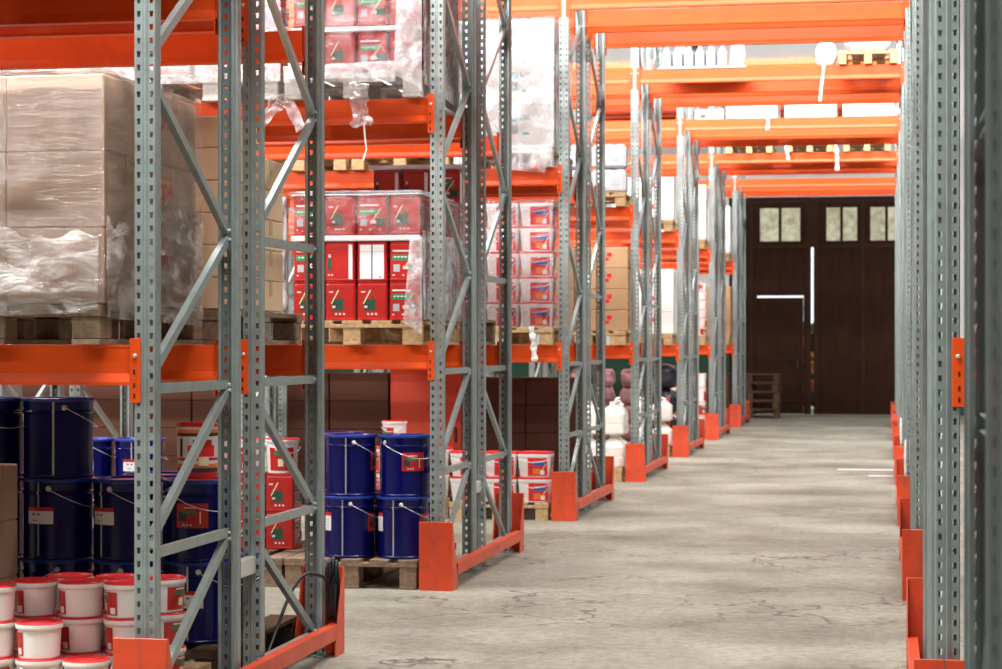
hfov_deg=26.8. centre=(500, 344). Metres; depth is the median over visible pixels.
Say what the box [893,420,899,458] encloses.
guard
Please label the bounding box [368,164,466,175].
sheet
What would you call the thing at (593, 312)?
carton
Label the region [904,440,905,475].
strap
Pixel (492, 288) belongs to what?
tub
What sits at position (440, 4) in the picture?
tin
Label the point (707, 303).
carton
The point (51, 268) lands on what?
carton
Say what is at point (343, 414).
carton
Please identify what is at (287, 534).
tin
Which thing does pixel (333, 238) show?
sheet
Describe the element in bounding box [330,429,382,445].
carton
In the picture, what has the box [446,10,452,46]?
tin
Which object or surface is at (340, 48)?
tin
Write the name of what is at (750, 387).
pallet
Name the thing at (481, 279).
tub
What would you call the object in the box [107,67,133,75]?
tub
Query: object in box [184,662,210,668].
pallet
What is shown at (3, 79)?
carton
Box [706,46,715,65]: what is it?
bottle
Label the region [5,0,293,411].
wall
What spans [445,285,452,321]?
tin
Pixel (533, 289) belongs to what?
tub
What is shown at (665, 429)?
jerrycan
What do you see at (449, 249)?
tin
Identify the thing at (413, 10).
tin
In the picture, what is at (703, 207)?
carton
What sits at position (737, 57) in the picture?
bottle
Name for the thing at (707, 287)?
carton
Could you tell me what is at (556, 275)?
carton
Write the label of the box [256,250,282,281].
carton
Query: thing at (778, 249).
door
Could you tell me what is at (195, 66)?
tub
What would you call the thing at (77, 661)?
bucket
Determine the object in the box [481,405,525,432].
carton
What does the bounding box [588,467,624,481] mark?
pallet
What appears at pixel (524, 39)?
box
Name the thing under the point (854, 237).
door
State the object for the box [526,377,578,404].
carton
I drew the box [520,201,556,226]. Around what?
tub
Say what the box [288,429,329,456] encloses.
carton
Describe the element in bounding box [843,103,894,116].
load
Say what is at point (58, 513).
drum
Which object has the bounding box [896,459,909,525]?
guard
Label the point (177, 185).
carton
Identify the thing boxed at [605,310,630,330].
carton
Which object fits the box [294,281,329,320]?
tin
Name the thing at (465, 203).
tub
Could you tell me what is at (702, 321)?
bucket
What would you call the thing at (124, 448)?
drum
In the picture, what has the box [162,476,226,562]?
drum
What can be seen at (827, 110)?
load
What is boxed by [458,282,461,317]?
tin
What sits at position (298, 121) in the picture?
film
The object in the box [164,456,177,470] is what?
carton
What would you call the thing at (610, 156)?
print
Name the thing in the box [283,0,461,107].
wrap
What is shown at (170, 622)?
bucket
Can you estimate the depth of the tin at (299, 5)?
13.02 m
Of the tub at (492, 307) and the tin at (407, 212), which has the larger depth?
the tub at (492, 307)
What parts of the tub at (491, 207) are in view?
lid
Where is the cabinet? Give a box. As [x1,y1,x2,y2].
[390,369,466,449]
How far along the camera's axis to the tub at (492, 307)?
18.04 m
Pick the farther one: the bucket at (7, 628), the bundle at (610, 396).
the bundle at (610, 396)
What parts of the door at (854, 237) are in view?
pane frame, pane, pane frame, pane, pane frame, pane, pane frame, pane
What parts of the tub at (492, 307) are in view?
lid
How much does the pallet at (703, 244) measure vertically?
0.148 m
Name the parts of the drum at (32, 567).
lid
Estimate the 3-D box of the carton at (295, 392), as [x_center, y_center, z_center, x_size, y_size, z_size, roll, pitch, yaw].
[-1.766,0.392,19.952,0.402,0.263,0.500,0,0,11]
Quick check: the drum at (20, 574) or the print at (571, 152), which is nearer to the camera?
the drum at (20, 574)
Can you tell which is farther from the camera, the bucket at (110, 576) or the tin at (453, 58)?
the tin at (453, 58)
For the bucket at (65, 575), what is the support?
on the bucket
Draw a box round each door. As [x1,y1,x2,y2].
[729,197,810,413]
[814,196,894,414]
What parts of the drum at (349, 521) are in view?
lid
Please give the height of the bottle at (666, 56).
0.264 m
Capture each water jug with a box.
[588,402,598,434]
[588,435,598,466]
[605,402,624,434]
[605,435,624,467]
[613,401,627,433]
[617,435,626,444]
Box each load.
[726,105,779,118]
[785,104,837,117]
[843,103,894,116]
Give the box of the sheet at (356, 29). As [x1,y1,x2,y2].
[291,25,456,55]
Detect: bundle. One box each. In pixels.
[570,369,575,376]
[595,369,615,386]
[598,386,615,403]
[620,369,639,386]
[620,387,639,403]
[620,422,639,439]
[622,404,639,421]
[636,364,676,388]
[639,389,676,412]
[639,417,676,429]
[815,43,836,65]
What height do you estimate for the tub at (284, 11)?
0.214 m
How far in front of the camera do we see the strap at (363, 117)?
12.86 m
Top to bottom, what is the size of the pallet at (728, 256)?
0.148 m
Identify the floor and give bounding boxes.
[93,413,975,668]
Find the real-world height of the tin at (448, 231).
0.241 m
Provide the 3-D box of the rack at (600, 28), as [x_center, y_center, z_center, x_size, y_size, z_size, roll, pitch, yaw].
[-0.654,-1.655,19.417,8.830,6.309,2.422,0,0,10]
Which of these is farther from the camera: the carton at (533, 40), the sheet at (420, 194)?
the carton at (533, 40)
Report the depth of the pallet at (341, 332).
13.01 m
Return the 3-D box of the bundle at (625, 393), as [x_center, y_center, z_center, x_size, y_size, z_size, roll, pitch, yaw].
[1.508,0.592,24.660,0.225,0.205,0.341,0,0,10]
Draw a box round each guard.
[113,566,344,668]
[419,493,523,590]
[552,456,613,520]
[625,434,667,481]
[673,419,704,456]
[705,409,729,439]
[729,401,749,426]
[891,401,895,428]
[892,410,897,441]
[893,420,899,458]
[894,436,903,484]
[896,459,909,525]
[899,498,922,600]
[906,577,963,668]
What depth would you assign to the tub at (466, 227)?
18.09 m
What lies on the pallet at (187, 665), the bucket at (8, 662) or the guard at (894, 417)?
the bucket at (8, 662)
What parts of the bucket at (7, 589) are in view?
lid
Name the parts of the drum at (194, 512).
handle, lid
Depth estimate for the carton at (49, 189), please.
7.85 m
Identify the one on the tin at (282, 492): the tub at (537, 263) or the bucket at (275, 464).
the bucket at (275, 464)
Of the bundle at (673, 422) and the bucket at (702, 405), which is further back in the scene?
the bucket at (702, 405)
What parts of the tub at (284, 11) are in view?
lid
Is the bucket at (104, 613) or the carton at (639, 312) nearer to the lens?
the bucket at (104, 613)
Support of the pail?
on the drum at (194, 512)
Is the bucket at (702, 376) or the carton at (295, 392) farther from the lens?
the bucket at (702, 376)
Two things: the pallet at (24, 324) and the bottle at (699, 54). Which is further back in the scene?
the bottle at (699, 54)
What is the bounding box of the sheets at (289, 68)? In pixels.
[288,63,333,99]
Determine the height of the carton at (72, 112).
0.286 m
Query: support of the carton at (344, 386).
on the carton at (343, 414)
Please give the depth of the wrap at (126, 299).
7.95 m
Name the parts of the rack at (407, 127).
foot plate, foot plate, foot plate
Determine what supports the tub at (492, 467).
on the tub at (493, 482)
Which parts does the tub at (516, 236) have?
lid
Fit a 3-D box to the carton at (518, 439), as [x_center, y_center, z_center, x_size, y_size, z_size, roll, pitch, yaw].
[0.034,0.935,19.622,0.477,0.253,0.500,0,0,10]
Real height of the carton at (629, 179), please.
0.286 m
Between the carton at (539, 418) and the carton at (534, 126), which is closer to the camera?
the carton at (534, 126)
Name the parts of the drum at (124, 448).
lid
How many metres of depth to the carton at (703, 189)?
33.20 m
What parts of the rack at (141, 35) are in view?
foot plate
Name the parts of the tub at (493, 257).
lid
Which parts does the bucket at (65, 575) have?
lid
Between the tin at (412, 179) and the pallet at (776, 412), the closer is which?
the tin at (412, 179)
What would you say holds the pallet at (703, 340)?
on the rack at (717, 165)
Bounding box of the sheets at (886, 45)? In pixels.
[844,41,891,58]
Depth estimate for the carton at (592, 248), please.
23.08 m
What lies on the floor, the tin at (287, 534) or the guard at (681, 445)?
the guard at (681, 445)
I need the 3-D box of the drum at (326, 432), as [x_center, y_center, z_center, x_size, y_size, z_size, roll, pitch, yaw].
[-1.036,0.748,13.489,0.349,0.380,0.349,0,0,-34]
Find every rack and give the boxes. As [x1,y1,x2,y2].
[0,0,922,572]
[0,0,975,668]
[5,0,909,510]
[187,1,903,475]
[265,1,899,452]
[354,43,897,436]
[521,103,895,424]
[964,0,1001,668]
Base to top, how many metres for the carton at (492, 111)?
0.366 m
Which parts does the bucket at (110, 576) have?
lid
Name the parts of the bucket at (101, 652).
lid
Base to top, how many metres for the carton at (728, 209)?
0.286 m
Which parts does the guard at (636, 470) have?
plate, rail, plate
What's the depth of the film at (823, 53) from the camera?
22.65 m
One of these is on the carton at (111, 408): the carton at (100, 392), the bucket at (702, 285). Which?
the carton at (100, 392)
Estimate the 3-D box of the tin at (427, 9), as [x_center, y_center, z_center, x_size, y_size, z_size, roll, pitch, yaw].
[-0.540,-2.088,13.188,0.196,0.241,0.196,0,0,10]
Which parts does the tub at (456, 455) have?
lid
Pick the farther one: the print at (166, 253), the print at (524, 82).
the print at (524, 82)
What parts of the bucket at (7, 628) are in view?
lid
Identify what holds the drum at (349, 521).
on the pallet at (374, 568)
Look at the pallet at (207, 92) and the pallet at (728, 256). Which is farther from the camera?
the pallet at (728, 256)
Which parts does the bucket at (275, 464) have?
lid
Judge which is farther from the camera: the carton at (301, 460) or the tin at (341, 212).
the carton at (301, 460)
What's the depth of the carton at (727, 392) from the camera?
38.37 m
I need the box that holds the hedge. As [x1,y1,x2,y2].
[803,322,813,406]
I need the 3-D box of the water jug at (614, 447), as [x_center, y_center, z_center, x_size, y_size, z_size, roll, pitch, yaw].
[1.242,1.168,23.187,0.260,0.360,0.260,0,0,20]
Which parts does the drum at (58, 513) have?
lid, handle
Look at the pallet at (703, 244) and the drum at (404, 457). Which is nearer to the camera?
the drum at (404, 457)
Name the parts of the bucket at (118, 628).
lid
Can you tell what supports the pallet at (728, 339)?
on the rack at (738, 188)
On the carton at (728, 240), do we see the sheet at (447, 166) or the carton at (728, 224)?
the carton at (728, 224)
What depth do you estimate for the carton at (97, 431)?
20.07 m
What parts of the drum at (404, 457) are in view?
lid, handle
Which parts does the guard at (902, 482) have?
plate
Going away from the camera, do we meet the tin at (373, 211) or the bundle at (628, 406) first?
the tin at (373, 211)
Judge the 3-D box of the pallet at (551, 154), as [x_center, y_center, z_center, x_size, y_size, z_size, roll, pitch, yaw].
[0.120,-1.605,18.594,0.870,0.165,1.200,0,0,10]
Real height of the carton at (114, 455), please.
0.263 m
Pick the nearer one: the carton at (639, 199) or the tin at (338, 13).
the tin at (338, 13)
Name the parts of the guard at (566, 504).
plate, rail, plate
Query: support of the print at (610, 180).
attached to the pack at (616, 181)
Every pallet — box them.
[0,305,203,344]
[70,310,301,344]
[124,76,198,102]
[161,73,287,102]
[184,614,296,668]
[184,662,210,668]
[241,540,312,586]
[273,159,353,171]
[283,69,459,115]
[284,543,455,589]
[300,320,459,344]
[301,490,325,504]
[351,157,452,170]
[362,318,495,344]
[440,495,452,518]
[449,500,551,520]
[453,147,572,176]
[495,327,572,344]
[570,193,636,210]
[572,331,636,344]
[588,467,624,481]
[609,334,676,344]
[650,443,672,456]
[661,220,676,231]
[661,336,708,344]
[694,337,731,344]
[699,239,708,248]
[726,146,775,153]
[726,253,731,261]
[726,373,780,382]
[730,382,781,391]
[730,391,780,400]
[730,400,781,409]
[750,409,780,418]
[789,145,834,152]
[838,49,897,64]
[844,144,890,151]
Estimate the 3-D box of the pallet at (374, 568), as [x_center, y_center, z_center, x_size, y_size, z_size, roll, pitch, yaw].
[-0.821,1.410,13.516,0.844,0.180,1.200,0,0,10]
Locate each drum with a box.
[0,396,23,476]
[16,476,23,555]
[16,555,23,577]
[21,396,97,478]
[21,476,94,559]
[21,556,93,576]
[91,475,164,560]
[91,557,164,577]
[93,437,115,495]
[93,496,93,552]
[114,437,167,475]
[123,471,177,544]
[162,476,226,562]
[162,559,226,643]
[241,549,265,632]
[325,431,364,491]
[325,433,379,496]
[325,494,377,557]
[375,490,379,551]
[376,495,429,558]
[378,433,429,496]
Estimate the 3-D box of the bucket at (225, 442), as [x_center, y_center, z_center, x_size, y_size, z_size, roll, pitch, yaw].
[-1.886,0.718,13.743,0.230,0.225,0.230,0,0,10]
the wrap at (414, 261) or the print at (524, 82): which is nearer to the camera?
the wrap at (414, 261)
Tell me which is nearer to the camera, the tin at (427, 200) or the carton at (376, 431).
the tin at (427, 200)
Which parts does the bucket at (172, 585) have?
lid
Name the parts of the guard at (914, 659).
rail, plate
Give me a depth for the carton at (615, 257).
23.03 m
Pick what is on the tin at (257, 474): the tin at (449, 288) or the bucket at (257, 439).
the bucket at (257, 439)
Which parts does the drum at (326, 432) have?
lid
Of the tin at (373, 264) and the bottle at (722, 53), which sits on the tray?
the bottle at (722, 53)
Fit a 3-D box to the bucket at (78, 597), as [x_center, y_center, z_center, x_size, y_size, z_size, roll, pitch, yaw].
[-1.667,1.002,8.333,0.185,0.138,0.185,0,0,15]
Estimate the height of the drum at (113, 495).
0.360 m
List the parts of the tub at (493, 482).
lid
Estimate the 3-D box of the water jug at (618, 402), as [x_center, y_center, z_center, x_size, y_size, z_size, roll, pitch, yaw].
[1.292,0.806,23.463,0.260,0.360,0.260,0,0,-37]
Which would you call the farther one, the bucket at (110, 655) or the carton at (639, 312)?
the carton at (639, 312)
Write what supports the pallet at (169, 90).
on the rack at (407, 127)
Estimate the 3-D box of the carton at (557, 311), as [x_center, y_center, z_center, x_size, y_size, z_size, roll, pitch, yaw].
[0.700,-0.269,23.337,0.287,0.229,0.402,0,0,11]
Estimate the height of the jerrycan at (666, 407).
0.323 m
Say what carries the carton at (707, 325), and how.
on the pallet at (728, 339)
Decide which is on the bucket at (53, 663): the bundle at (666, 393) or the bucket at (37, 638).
the bucket at (37, 638)
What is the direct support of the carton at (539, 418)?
on the carton at (534, 441)
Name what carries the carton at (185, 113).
on the carton at (177, 185)
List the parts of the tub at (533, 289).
lid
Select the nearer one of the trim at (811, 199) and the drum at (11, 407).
the drum at (11, 407)
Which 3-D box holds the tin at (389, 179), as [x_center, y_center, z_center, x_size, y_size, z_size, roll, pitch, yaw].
[-0.762,-1.068,14.394,0.196,0.241,0.196,0,0,10]
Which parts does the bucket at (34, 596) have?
lid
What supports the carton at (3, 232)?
on the pallet at (24, 324)
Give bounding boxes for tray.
[659,65,745,69]
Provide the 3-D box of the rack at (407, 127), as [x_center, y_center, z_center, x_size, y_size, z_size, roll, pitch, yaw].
[-0.159,-1.655,14.075,5.930,6.309,2.422,0,0,10]
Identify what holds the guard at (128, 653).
on the floor
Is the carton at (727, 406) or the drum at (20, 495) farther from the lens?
the carton at (727, 406)
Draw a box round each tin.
[241,472,267,510]
[241,510,266,547]
[266,472,301,510]
[266,511,301,548]
[293,0,312,27]
[293,197,325,235]
[294,242,325,281]
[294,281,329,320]
[325,0,357,26]
[325,32,357,74]
[325,196,357,235]
[325,242,357,280]
[325,281,361,320]
[357,0,389,25]
[357,31,389,73]
[357,196,390,234]
[357,242,389,280]
[357,281,389,320]
[374,170,402,190]
[389,0,425,28]
[389,31,425,72]
[389,195,425,235]
[389,281,425,319]
[390,241,425,280]
[397,282,429,320]
[403,170,429,191]
[425,0,429,30]
[425,36,429,72]
[425,198,429,236]
[425,243,429,281]
[440,4,445,39]
[440,45,445,80]
[440,169,461,205]
[440,202,445,235]
[445,49,452,87]
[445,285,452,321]
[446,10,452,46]
[446,205,451,241]
[446,247,452,284]
[452,11,458,47]
[452,53,458,91]
[452,206,457,242]
[452,249,458,285]
[452,285,458,321]
[458,205,461,240]
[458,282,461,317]
[459,257,461,282]
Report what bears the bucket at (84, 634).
on the bucket
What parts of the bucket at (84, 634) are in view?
lid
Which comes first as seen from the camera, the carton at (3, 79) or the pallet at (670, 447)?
the carton at (3, 79)
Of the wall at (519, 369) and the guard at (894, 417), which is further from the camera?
the wall at (519, 369)
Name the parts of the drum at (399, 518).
lid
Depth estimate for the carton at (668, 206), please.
28.13 m
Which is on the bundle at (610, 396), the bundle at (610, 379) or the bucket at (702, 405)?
the bundle at (610, 379)
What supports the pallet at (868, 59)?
on the rack at (634, 88)
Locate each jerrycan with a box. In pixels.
[639,397,650,420]
[652,397,672,420]
[653,421,672,444]
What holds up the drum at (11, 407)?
on the drum at (20, 495)
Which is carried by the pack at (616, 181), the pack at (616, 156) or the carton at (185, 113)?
the pack at (616, 156)
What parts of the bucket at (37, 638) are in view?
lid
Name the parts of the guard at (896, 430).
plate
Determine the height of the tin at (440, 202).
0.241 m
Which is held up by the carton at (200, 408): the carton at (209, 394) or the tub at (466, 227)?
the carton at (209, 394)
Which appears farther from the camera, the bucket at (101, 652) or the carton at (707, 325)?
the carton at (707, 325)
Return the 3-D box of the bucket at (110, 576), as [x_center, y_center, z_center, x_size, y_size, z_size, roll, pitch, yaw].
[-1.554,1.002,8.506,0.185,0.138,0.185,0,0,8]
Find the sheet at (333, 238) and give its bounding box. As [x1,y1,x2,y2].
[291,235,455,248]
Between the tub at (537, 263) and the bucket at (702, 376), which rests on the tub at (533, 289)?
the tub at (537, 263)
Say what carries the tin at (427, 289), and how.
on the pallet at (341, 332)
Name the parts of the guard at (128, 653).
plate, rail, plate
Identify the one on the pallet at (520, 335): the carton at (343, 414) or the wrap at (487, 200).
the wrap at (487, 200)
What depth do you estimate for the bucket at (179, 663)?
8.43 m
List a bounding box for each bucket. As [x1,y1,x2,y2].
[0,582,16,621]
[0,618,16,657]
[0,654,16,668]
[12,577,57,615]
[14,613,58,650]
[15,618,63,658]
[15,655,63,668]
[48,572,93,610]
[57,578,103,617]
[57,614,103,652]
[60,649,103,668]
[62,655,111,668]
[95,573,133,611]
[101,611,106,645]
[103,579,133,618]
[103,616,150,653]
[103,651,112,668]
[150,574,185,612]
[150,610,185,645]
[173,644,185,668]
[224,441,226,469]
[241,437,258,472]
[265,437,300,472]
[382,420,406,433]
[694,373,706,386]
[694,387,706,401]
[694,401,706,415]
[699,282,706,290]
[699,291,706,299]
[699,300,706,308]
[699,309,706,317]
[699,318,706,325]
[699,327,706,334]
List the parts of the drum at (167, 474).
lid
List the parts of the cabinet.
handle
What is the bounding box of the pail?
[176,422,217,478]
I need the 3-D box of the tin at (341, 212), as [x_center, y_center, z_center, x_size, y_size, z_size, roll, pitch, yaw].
[-0.978,-0.798,13.061,0.196,0.241,0.196,0,0,10]
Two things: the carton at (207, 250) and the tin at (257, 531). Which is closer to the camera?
the carton at (207, 250)
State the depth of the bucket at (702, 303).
33.23 m
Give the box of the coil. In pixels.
[266,556,339,651]
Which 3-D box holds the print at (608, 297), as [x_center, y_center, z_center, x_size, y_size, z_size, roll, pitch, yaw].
[1.177,-0.509,23.044,0.074,0.091,0.001,0,0,9]
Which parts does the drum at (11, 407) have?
lid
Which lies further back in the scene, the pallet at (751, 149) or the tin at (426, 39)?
the pallet at (751, 149)
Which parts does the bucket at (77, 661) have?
lid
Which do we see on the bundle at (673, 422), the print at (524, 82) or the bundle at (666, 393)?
the bundle at (666, 393)
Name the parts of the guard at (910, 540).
rail, plate, plate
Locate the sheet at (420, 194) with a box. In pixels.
[291,193,457,206]
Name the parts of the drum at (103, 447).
lid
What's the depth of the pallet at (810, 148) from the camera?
33.30 m
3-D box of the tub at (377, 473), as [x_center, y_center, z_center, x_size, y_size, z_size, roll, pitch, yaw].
[-1.158,1.209,18.362,0.292,0.214,0.247,0,0,10]
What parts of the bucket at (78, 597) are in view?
lid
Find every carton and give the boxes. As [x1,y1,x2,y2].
[0,76,7,152]
[0,152,6,228]
[0,228,21,305]
[0,463,16,521]
[0,519,16,578]
[0,575,16,613]
[7,74,151,161]
[7,151,151,231]
[7,227,151,305]
[22,385,77,396]
[78,385,125,399]
[93,400,133,427]
[93,427,133,454]
[114,455,115,475]
[150,236,195,308]
[150,381,191,399]
[150,400,192,427]
[150,428,176,455]
[151,95,195,171]
[152,163,195,240]
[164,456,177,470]
[192,381,257,399]
[192,400,258,422]
[194,277,256,310]
[195,213,256,247]
[196,116,256,154]
[196,148,256,185]
[196,180,256,214]
[196,245,256,278]
[256,159,282,192]
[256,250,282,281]
[256,280,282,311]
[257,187,282,222]
[257,220,282,252]
[288,372,335,400]
[288,401,329,428]
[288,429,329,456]
[297,457,312,484]
[330,372,389,400]
[330,401,389,428]
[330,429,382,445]
[458,20,503,62]
[458,63,503,105]
[466,106,503,135]
[481,377,528,404]
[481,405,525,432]
[481,432,525,450]
[512,19,558,66]
[512,62,558,108]
[512,105,558,150]
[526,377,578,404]
[526,405,578,432]
[526,433,578,460]
[553,461,578,485]
[554,248,574,268]
[554,269,575,289]
[554,289,574,309]
[554,310,574,330]
[575,247,598,267]
[575,268,598,288]
[575,289,598,309]
[575,310,598,330]
[605,247,630,268]
[605,268,630,289]
[605,289,630,310]
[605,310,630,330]
[613,178,640,198]
[613,199,640,211]
[613,312,643,333]
[636,291,640,311]
[650,177,676,200]
[650,199,676,221]
[650,269,676,291]
[650,291,676,312]
[650,312,676,333]
[681,185,707,203]
[681,203,707,221]
[681,221,707,240]
[695,109,725,118]
[699,324,708,335]
[706,286,708,298]
[706,299,708,310]
[706,311,708,323]
[706,377,729,390]
[706,391,729,404]
[706,405,728,412]
[708,206,731,222]
[708,222,731,238]
[708,238,731,253]
[715,286,731,298]
[715,299,731,311]
[715,324,731,336]
[719,311,731,323]
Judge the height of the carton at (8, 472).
0.244 m
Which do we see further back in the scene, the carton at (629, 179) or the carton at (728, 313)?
the carton at (728, 313)
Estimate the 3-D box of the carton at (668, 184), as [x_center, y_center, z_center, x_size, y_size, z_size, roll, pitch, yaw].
[2.155,-2.104,28.392,0.402,0.286,0.502,0,0,10]
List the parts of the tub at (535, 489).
lid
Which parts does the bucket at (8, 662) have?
lid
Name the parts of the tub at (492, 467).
lid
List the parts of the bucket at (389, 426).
lid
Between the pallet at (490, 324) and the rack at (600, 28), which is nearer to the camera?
the pallet at (490, 324)
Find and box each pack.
[570,145,591,168]
[592,144,627,169]
[592,169,627,193]
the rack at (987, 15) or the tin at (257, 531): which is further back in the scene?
the tin at (257, 531)
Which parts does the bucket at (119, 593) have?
lid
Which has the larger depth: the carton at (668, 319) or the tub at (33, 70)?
the carton at (668, 319)
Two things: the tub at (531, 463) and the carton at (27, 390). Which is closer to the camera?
the tub at (531, 463)
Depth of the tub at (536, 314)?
17.99 m
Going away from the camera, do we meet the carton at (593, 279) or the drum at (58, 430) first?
the drum at (58, 430)
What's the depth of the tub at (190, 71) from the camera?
13.18 m
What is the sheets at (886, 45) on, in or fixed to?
on the pallet at (868, 59)
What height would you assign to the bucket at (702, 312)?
0.138 m
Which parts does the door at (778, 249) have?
pane frame, pane, wicket door, pane frame, pane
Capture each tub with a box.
[13,69,56,71]
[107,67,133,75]
[150,65,194,78]
[194,65,226,76]
[256,4,289,30]
[256,63,287,74]
[257,0,287,6]
[376,446,379,471]
[376,472,379,489]
[440,446,452,466]
[440,472,452,496]
[450,450,482,475]
[450,476,482,500]
[465,203,487,226]
[465,227,486,251]
[465,252,487,274]
[465,279,487,301]
[465,302,487,319]
[486,201,521,226]
[486,226,521,251]
[486,277,521,301]
[486,302,520,326]
[486,450,518,476]
[486,476,518,501]
[487,252,521,276]
[517,451,553,476]
[518,476,551,501]
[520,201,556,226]
[520,226,556,251]
[520,251,555,276]
[520,277,556,301]
[520,302,555,326]
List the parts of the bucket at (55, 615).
lid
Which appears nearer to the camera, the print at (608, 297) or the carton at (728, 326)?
the print at (608, 297)
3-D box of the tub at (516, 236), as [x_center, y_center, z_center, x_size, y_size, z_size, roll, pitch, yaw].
[0.028,-0.910,18.145,0.292,0.214,0.247,0,0,11]
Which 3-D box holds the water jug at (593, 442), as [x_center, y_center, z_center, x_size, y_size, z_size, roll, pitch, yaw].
[0.976,1.168,23.236,0.260,0.360,0.260,0,0,-30]
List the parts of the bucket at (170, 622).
lid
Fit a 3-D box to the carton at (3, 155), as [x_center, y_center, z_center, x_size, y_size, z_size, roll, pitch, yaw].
[-2.002,-0.582,8.176,0.387,0.286,0.530,0,0,10]
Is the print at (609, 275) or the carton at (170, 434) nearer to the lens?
the carton at (170, 434)
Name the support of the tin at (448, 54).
on the pallet at (340, 90)
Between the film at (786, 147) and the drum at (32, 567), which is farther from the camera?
the film at (786, 147)
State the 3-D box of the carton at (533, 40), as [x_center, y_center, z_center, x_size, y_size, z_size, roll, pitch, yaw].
[0.286,-2.605,18.223,0.417,0.366,0.501,0,0,10]
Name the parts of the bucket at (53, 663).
lid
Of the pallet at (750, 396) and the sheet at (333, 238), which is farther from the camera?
the pallet at (750, 396)
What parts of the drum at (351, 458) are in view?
lid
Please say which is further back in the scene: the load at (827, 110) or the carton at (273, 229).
the load at (827, 110)
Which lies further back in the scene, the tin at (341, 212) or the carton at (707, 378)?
the carton at (707, 378)
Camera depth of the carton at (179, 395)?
19.94 m
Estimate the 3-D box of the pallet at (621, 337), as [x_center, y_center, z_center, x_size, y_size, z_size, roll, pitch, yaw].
[1.051,-0.076,23.674,0.850,0.148,1.200,0,0,10]
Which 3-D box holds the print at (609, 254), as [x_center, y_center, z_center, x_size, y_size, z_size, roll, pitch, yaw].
[1.176,-0.970,23.045,0.074,0.091,0.001,0,0,9]
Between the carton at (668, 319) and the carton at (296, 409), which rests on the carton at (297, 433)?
the carton at (296, 409)
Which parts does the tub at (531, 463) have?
lid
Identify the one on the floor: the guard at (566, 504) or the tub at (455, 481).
the guard at (566, 504)
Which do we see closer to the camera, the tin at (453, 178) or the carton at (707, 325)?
the tin at (453, 178)
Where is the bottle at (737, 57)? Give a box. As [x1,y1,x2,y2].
[730,45,744,65]
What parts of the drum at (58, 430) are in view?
lid, handle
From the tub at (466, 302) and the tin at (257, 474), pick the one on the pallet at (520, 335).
the tub at (466, 302)
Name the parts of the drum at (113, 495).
lid, handle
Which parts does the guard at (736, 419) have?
plate, rail, plate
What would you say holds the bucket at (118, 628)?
on the bucket
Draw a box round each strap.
[362,113,366,160]
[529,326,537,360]
[900,418,901,443]
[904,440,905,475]
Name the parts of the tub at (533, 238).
lid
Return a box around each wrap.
[0,68,202,319]
[3,67,133,79]
[150,0,279,83]
[276,190,460,332]
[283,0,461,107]
[459,16,573,171]
[481,198,573,294]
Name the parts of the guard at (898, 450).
plate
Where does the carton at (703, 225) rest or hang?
on the pallet at (703, 244)
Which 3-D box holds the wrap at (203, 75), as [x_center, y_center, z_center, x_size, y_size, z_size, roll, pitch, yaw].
[-1.814,-2.100,13.062,0.914,0.940,0.016,0,0,10]
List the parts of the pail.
lid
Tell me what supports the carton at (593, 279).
on the carton at (593, 291)
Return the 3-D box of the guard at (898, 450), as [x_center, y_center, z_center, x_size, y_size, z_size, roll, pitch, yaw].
[4.548,1.290,23.715,0.208,0.420,2.579,0,0,10]
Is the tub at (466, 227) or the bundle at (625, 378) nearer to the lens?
the tub at (466, 227)
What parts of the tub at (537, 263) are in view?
lid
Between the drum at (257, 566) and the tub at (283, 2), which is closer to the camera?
the drum at (257, 566)
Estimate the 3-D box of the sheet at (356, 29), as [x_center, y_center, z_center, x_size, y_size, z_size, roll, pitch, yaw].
[-0.793,-1.946,13.513,0.817,0.031,1.185,0,0,10]
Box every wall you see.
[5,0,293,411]
[325,0,975,415]
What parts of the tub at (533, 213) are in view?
lid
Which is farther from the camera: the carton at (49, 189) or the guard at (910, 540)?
the guard at (910, 540)
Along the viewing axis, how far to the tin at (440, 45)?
13.52 m
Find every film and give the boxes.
[265,93,304,131]
[348,81,371,127]
[765,112,769,129]
[785,146,789,159]
[819,52,825,100]
[834,145,838,169]
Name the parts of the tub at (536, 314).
lid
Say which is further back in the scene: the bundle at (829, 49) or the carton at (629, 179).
the carton at (629, 179)
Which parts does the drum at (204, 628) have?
lid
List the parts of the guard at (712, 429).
plate, rail, plate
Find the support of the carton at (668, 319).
on the pallet at (669, 339)
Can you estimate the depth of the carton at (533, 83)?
17.97 m
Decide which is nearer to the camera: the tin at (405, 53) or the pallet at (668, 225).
the tin at (405, 53)
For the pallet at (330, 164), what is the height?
0.148 m
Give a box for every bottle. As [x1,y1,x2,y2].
[661,47,671,66]
[672,47,682,66]
[684,46,693,66]
[695,46,704,66]
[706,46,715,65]
[717,46,726,65]
[730,45,744,65]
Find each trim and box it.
[810,198,813,351]
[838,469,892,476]
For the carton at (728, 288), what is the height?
0.229 m
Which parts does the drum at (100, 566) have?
lid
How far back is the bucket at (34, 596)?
8.30 m
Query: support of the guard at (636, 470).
on the floor
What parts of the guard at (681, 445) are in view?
plate, rail, plate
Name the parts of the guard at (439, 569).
plate, rail, plate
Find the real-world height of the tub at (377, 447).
0.214 m
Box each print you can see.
[161,113,170,131]
[161,177,171,201]
[161,248,171,272]
[512,70,557,94]
[512,113,557,136]
[570,151,573,161]
[598,151,618,161]
[598,175,618,185]
[605,252,611,260]
[605,273,611,281]
[605,294,611,302]
[605,315,611,323]

